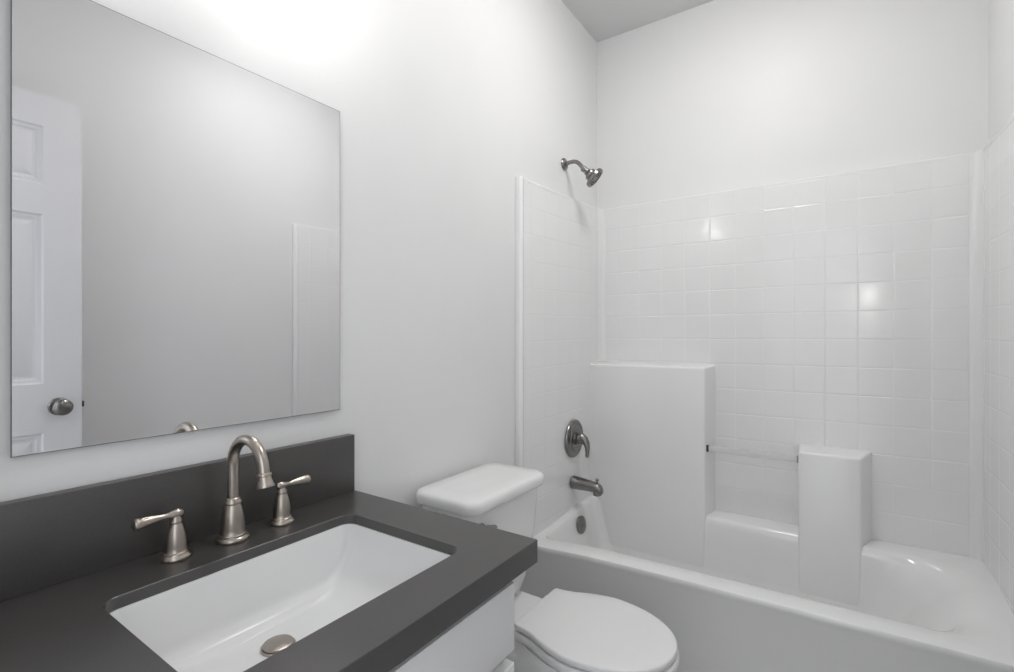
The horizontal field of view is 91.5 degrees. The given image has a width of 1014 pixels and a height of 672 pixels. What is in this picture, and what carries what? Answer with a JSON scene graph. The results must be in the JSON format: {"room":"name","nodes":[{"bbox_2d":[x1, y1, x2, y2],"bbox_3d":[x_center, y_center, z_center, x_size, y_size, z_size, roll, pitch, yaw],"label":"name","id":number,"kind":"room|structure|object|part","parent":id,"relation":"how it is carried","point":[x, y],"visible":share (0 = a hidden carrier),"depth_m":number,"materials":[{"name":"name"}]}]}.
{"room":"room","nodes":[
{"label":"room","id":0,"kind":"room"},
{"bbox_2d":[0,0,596,507],"bbox_3d":[-0.294,-0.141,1.623,0.120,2.881,2.830,0,0,34],"label":"wall","id":1,"kind":"structure","parent":0,"point":[441,104],"depth_m":1.51,"materials":[{"name":"paint"}]},
{"bbox_2d":[10,0,339,457],"bbox_3d":[-0.614,-0.197,1.038,0.010,0.780,0.618,0,0,34],"label":"mirror","id":2,"kind":"object","parent":1,"relation":"attached to","point":[175,204],"visible":1,"depth_m":0.94,"materials":[{"name":"silver mirror"}]},
{"bbox_2d":[0,434,353,601],"bbox_3d":[-0.626,0.336,1.007,0.025,0.148,0.749,0,0,34],"label":"backsplash","id":3,"kind":"structure","parent":1,"relation":"attached to","point":[52,538],"depth_m":0.90,"materials":[{"name":"grey stone"}]},
{"bbox_2d":[561,158,602,186],"bbox_3d":[0.359,-0.767,2.307,0.188,0.155,0.096,0,0,34],"label":"shower","id":4,"kind":"object","parent":1,"relation":"attached to","point":[592,175],"visible":1,"depth_m":2.28,"materials":[{"name":"silver metal"}]},
{"bbox_3d":[0.317,-0.798,2.313,0.110,0.061,0.019,0,0,34],"label":"arm","id":5,"kind":"part","parent":4,"relation":"part of","materials":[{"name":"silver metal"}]},
{"bbox_2d":[562,0,713,41],"bbox_3d":[0.388,-1.631,1.158,1.772,0.100,2.830,0,0,34],"label":"ceiling","id":6,"kind":"structure","parent":0,"point":[603,19],"depth_m":2.41,"materials":[{"name":"paint"}]},
{"bbox_2d":[597,0,987,209],"bbox_3d":[1.151,-0.141,2.277,1.532,2.881,0.120,0,0,34],"label":"wall","id":7,"kind":"structure","parent":0,"point":[716,95],"depth_m":2.17,"materials":[{"name":"paint"}]},
{"bbox_2d":[988,0,1013,143],"bbox_3d":[1.070,-0.141,0.692,0.120,2.881,2.830,0,0,34],"label":"wall","id":8,"kind":"structure","parent":0,"point":[1000,12],"depth_m":1.65,"materials":[{"name":"paint"}]},
{"bbox_3d":[-0.063,1.250,0.497,1.532,0.100,4.190,0,0,34],"label":"floor","id":9,"kind":"structure","parent":0,"visible":0},
{"bbox_2d":[389,581,513,671],"bbox_3d":[-0.410,0.828,0.842,0.566,0.744,0.678,0,0,34],"label":"vanity cabinet","id":10,"kind":"object","parent":9,"relation":"on","point":[482,640],"visible":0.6,"depth_m":0.86,"materials":[{"name":"white paint"}]},
{"bbox_2d":[0,490,536,671],"bbox_3d":[-0.393,0.432,0.850,0.588,0.045,0.752,0,0,34],"label":"countertop","id":11,"kind":"structure","parent":10,"relation":"on","point":[68,626],"depth_m":0.78,"materials":[{"name":"grey stone"}]},
{"bbox_2d":[131,434,310,563],"bbox_3d":[-0.508,0.301,0.967,0.167,0.218,0.345,0,0,34],"label":"faucet","id":12,"kind":"object","parent":11,"relation":"on","point":[233,531],"visible":1,"depth_m":0.97,"materials":[{"name":"silver metal"}]},
{"bbox_3d":[-0.627,0.330,0.889,0.022,0.022,0.081,0,0,34],"label":"lever","id":13,"kind":"part","parent":12,"relation":"part of","materials":[{"name":"silver metal"}]},
{"bbox_3d":[-0.612,0.370,0.912,0.051,0.079,0.051,0,0,34],"label":"handle","id":14,"kind":"part","parent":12,"relation":"part of","materials":[{"name":"silver metal"}]},
{"bbox_3d":[-0.553,0.367,0.994,0.062,0.086,0.062,0,0,34],"label":"spout","id":15,"kind":"part","parent":12,"relation":"part of","materials":[{"name":"silver metal"}]},
{"bbox_3d":[-0.494,0.370,1.083,0.051,0.079,0.051,0,0,34],"label":"handle","id":16,"kind":"part","parent":12,"relation":"part of","materials":[{"name":"silver metal"}]},
{"bbox_3d":[-0.479,0.330,1.107,0.022,0.022,0.081,0,0,34],"label":"lever","id":17,"kind":"part","parent":12,"relation":"part of","materials":[{"name":"silver metal"}]},
{"bbox_2d":[109,524,450,671],"bbox_3d":[-0.356,0.500,0.855,0.382,0.140,0.510,0,0,34],"label":"undermount sink","id":18,"kind":"object","parent":11,"relation":"in","point":[234,618],"visible":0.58,"depth_m":0.95,"materials":[{"name":"white ceramic"}]},
{"bbox_3d":[-0.089,0.868,0.829,0.021,0.464,0.338,0,0,34],"label":"cabinet door","id":19,"kind":"part","parent":10,"relation":"part of","materials":[{"name":"white paint"}]},
{"bbox_2d":[416,463,678,671],"bbox_3d":[0.128,0.830,1.447,0.738,0.740,0.418,0,0,34],"label":"toilet","id":20,"kind":"object","parent":9,"relation":"on","point":[562,630],"visible":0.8,"depth_m":1.38,"materials":[{"name":"white ceramic"}]},
{"bbox_3d":[-0.078,0.682,1.587,0.218,0.364,0.386,0,0,34],"label":"tank","id":21,"kind":"part","parent":20,"relation":"part of","materials":[{"name":"white ceramic"}]},
{"bbox_3d":[-0.075,0.479,1.585,0.247,0.040,0.418,0,0,34],"label":"tank lid","id":22,"kind":"part","parent":20,"relation":"part of","materials":[{"name":"white ceramic"}]},
{"bbox_3d":[-0.052,0.546,1.411,0.026,0.029,0.064,0,0,34],"label":"flush lever","id":23,"kind":"part","parent":20,"relation":"part of","materials":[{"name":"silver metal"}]},
{"bbox_3d":[0.153,1.017,1.405,0.630,0.366,0.328,0,0,34],"label":"bowl","id":24,"kind":"part","parent":20,"relation":"part of","materials":[{"name":"white ceramic"}]},
{"bbox_3d":[0.253,0.821,1.337,0.407,0.022,0.340,0,0,34],"label":"seat","id":25,"kind":"part","parent":20,"relation":"part of","materials":[{"name":"white plastic"}]},
{"bbox_3d":[0.251,0.796,1.338,0.403,0.020,0.334,0,0,34],"label":"seat lid","id":26,"kind":"part","parent":20,"relation":"part of","materials":[{"name":"white plastic"}]},
{"bbox_2d":[515,116,1013,671],"bbox_3d":[0.883,0.267,1.884,1.530,1.866,0.829,0,0,34],"label":"shower","id":27,"kind":"object","parent":9,"relation":"on","point":[858,326],"visible":0.96,"depth_m":1.99,"materials":[{"name":"white plastic"}]},
{"bbox_3d":[0.052,0.146,1.999,0.027,1.585,0.028,0,0,34],"label":"edge trim","id":28,"kind":"part","parent":27,"relation":"part of","materials":[{"name":"white plastic"}]},
{"bbox_3d":[0.260,0.088,2.299,0.033,1.508,0.701,0,0,34],"label":"panel","id":29,"kind":"part","parent":27,"relation":"part of","materials":[{"name":"white plastic"}]},
{"bbox_2d":[565,419,589,457],"bbox_3d":[0.354,0.488,2.331,0.085,0.180,0.180,0,0,34],"label":"shower valve","id":30,"kind":"object","parent":27,"relation":"attached to","point":[575,438],"visible":1,"depth_m":2.32,"materials":[{"name":"silver metal"}]},
{"bbox_3d":[0.366,0.514,2.321,0.055,0.110,0.042,0,0,34],"label":"lever","id":31,"kind":"part","parent":30,"relation":"part of","materials":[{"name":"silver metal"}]},
{"bbox_2d":[576,515,585,533],"bbox_3d":[0.350,0.887,2.321,0.022,0.081,0.082,0,0,34],"label":"overflow plate","id":32,"kind":"object","parent":27,"relation":"attached to","point":[581,522],"visible":1,"depth_m":2.31,"materials":[{"name":"silver metal"}]},
{"bbox_2d":[570,475,602,496],"bbox_3d":[0.375,0.696,2.304,0.149,0.076,0.064,0,0,34],"label":"tub spout","id":33,"kind":"object","parent":27,"relation":"attached to","point":[576,482],"visible":1,"depth_m":2.29,"materials":[{"name":"silver metal"}]},
{"bbox_2d":[706,445,797,462],"bbox_3d":[1.042,0.503,2.115,0.355,0.029,0.015,0,0,34],"label":"towel bar","id":34,"kind":"object","parent":27,"relation":"attached to","point":[767,455],"visible":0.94,"depth_m":2.10,"materials":[{"name":"white plastic"}]},
{"bbox_2d":[520,495,1013,671],"bbox_3d":[0.893,1.002,1.898,1.526,0.395,0.778,0,0,34],"label":"tub","id":35,"kind":"object","parent":27,"relation":"in","point":[736,590],"depth_m":1.77,"materials":[{"name":"white ceramic"}]},
{"bbox_3d":[1.111,0.088,2.207,1.407,1.508,0.040,0,0,34],"label":"panel","id":36,"kind":"part","parent":27,"relation":"part of","materials":[{"name":"white plastic"}]},
{"bbox_3d":[1.494,0.088,1.441,0.022,1.508,0.728,0,0,34],"label":"panel","id":37,"kind":"part","parent":27,"relation":"part of","materials":[{"name":"white plastic"}]}
]}

